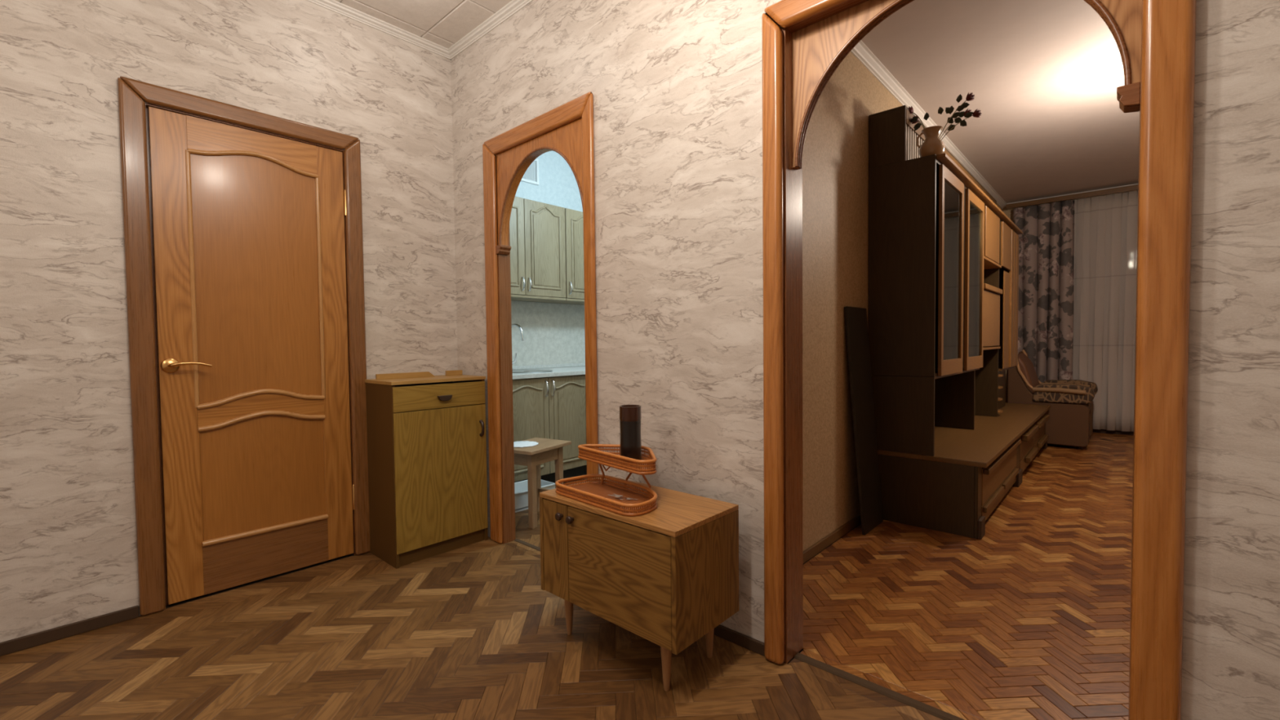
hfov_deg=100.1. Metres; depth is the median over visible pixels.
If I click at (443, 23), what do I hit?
ceiling
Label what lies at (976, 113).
rose
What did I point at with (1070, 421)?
armchair
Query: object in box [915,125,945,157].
ceramic vase
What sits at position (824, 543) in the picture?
baseboard
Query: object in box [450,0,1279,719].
wall
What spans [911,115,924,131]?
rose
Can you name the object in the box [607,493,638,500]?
keys
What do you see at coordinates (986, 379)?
tall cabinet
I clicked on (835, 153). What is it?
wall
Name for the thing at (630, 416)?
vase
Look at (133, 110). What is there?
trim
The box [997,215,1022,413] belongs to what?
wardrobe section
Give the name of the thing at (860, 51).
trim
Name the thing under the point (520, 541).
trim
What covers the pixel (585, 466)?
base cabinet
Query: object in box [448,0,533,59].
trim
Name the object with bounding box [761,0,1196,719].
trim
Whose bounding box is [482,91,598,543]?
trim
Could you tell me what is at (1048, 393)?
cushion
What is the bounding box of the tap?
[511,323,524,364]
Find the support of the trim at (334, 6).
attached to the wall at (68, 542)
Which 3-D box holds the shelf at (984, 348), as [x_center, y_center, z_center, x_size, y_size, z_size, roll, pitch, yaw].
[2.575,-0.093,4.245,0.362,0.017,0.732,1,2,42]
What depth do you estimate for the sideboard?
3.07 m
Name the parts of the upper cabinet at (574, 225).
handle, moulding, door, moulding, moulding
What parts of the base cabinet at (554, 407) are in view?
moulding, moulding, door, handle, handle, door, moulding, moulding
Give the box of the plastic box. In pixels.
[514,480,555,512]
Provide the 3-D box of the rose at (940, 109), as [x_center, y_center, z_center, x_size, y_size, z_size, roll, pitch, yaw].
[1.716,-1.272,2.945,0.194,0.258,0.050,1,2,41]
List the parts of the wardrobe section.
panel, door, door, panel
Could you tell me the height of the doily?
0.006 m
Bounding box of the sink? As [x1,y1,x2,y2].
[512,368,553,373]
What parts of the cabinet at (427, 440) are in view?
panel, wooden strip, panel, drawer, door, handle, wooden strip, panel, handle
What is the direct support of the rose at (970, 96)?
in the ceramic vase at (932, 144)
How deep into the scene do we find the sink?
4.04 m
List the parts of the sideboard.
panel, post, drawer, drop door, post, drop door, drawer, drawer, drop door, post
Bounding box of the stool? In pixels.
[513,437,571,528]
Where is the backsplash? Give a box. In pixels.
[511,300,585,366]
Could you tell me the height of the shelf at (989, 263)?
0.018 m
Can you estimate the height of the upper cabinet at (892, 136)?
0.308 m
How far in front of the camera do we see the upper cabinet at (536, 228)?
4.13 m
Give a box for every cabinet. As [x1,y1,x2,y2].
[364,369,488,568]
[509,196,566,302]
[512,374,586,483]
[539,475,738,691]
[544,208,584,305]
[584,465,586,475]
[868,105,996,204]
[868,152,988,456]
[974,197,1006,417]
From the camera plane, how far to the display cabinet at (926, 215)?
3.09 m
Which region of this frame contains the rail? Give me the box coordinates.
[1005,184,1137,209]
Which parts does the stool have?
leg, leg, leg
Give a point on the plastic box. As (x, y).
(521, 488)
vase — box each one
[619,404,641,462]
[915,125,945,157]
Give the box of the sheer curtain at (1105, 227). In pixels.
[1072,191,1137,431]
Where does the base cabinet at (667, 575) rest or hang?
on the floor
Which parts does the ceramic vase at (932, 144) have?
handle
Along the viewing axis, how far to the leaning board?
2.98 m
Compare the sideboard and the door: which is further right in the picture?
the sideboard
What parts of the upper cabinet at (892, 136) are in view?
panel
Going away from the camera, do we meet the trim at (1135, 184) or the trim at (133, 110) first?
the trim at (133, 110)
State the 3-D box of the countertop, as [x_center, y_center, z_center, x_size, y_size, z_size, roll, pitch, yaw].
[-0.587,0.075,4.357,0.624,0.060,2.325,1,2,42]
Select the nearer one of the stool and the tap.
the stool
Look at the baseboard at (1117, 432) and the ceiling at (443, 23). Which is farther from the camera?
the baseboard at (1117, 432)
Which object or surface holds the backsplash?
attached to the wall at (557, 185)
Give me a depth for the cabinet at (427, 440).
2.66 m
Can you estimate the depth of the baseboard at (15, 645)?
1.96 m
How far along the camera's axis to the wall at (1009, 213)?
6.48 m
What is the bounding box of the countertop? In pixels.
[512,363,585,379]
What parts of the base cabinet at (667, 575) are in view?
panel, door, knob, leg, knob, drop door, leg, panel, leg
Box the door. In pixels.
[147,106,354,604]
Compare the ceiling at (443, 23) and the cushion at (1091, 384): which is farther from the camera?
the cushion at (1091, 384)
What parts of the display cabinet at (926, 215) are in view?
panel, panel, post, rail, door, glass pane, panel, rail, panel, panel, door, glass pane, rail, rail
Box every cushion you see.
[1032,383,1094,404]
[1043,379,1097,395]
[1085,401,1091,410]
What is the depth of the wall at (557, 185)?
4.62 m
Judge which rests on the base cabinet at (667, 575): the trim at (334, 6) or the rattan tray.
the rattan tray
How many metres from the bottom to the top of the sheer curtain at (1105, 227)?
2.556 m
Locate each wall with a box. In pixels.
[0,0,457,642]
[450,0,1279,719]
[511,151,585,366]
[802,51,1002,551]
[1002,191,1127,403]
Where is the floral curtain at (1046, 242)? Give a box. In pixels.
[1013,200,1075,382]
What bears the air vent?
in the wall at (557, 185)
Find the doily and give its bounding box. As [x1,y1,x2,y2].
[513,440,538,447]
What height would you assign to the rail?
0.050 m
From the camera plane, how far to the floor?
1.88 m
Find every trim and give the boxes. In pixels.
[117,76,370,616]
[306,0,450,59]
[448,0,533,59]
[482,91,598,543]
[514,538,540,551]
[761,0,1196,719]
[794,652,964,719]
[850,40,1006,208]
[1006,183,1137,204]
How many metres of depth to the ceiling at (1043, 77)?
3.43 m
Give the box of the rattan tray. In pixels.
[555,444,657,516]
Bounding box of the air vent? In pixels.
[520,158,538,185]
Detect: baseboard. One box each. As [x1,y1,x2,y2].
[0,605,138,656]
[713,624,764,656]
[803,513,861,563]
[1093,429,1133,435]
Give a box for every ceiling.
[334,0,511,48]
[861,0,1139,203]
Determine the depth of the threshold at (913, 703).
1.61 m
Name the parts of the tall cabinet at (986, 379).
recess panel, panel, door, handle rail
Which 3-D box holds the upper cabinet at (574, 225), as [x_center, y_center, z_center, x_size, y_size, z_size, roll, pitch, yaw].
[-0.426,-0.873,4.730,0.334,0.748,0.800,1,2,42]
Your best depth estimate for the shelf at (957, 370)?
3.18 m
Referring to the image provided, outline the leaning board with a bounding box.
[844,306,883,535]
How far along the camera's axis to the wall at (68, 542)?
2.04 m
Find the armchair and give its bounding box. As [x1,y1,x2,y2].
[1006,349,1097,449]
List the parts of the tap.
lever, spout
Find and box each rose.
[908,105,928,128]
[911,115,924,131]
[937,106,971,138]
[939,92,974,137]
[941,108,982,140]
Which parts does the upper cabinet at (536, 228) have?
door, moulding, handle, handle, moulding, moulding, moulding, moulding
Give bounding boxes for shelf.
[934,364,964,376]
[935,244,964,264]
[936,197,938,211]
[982,346,1000,350]
[983,256,1001,269]
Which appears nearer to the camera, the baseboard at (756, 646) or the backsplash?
the baseboard at (756, 646)
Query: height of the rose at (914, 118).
0.304 m
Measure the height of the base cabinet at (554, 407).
0.816 m
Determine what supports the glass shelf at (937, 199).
attached to the display cabinet at (926, 215)
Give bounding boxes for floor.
[0,431,1133,719]
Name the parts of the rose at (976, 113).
stem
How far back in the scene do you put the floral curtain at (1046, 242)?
6.12 m
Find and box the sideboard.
[877,402,1050,539]
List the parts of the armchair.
backrest, arm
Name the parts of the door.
handle, lever, moulding, moulding, rail, moulding, panel, rail, moulding, moulding, panel, moulding, rail, moulding, moulding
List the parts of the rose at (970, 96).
stem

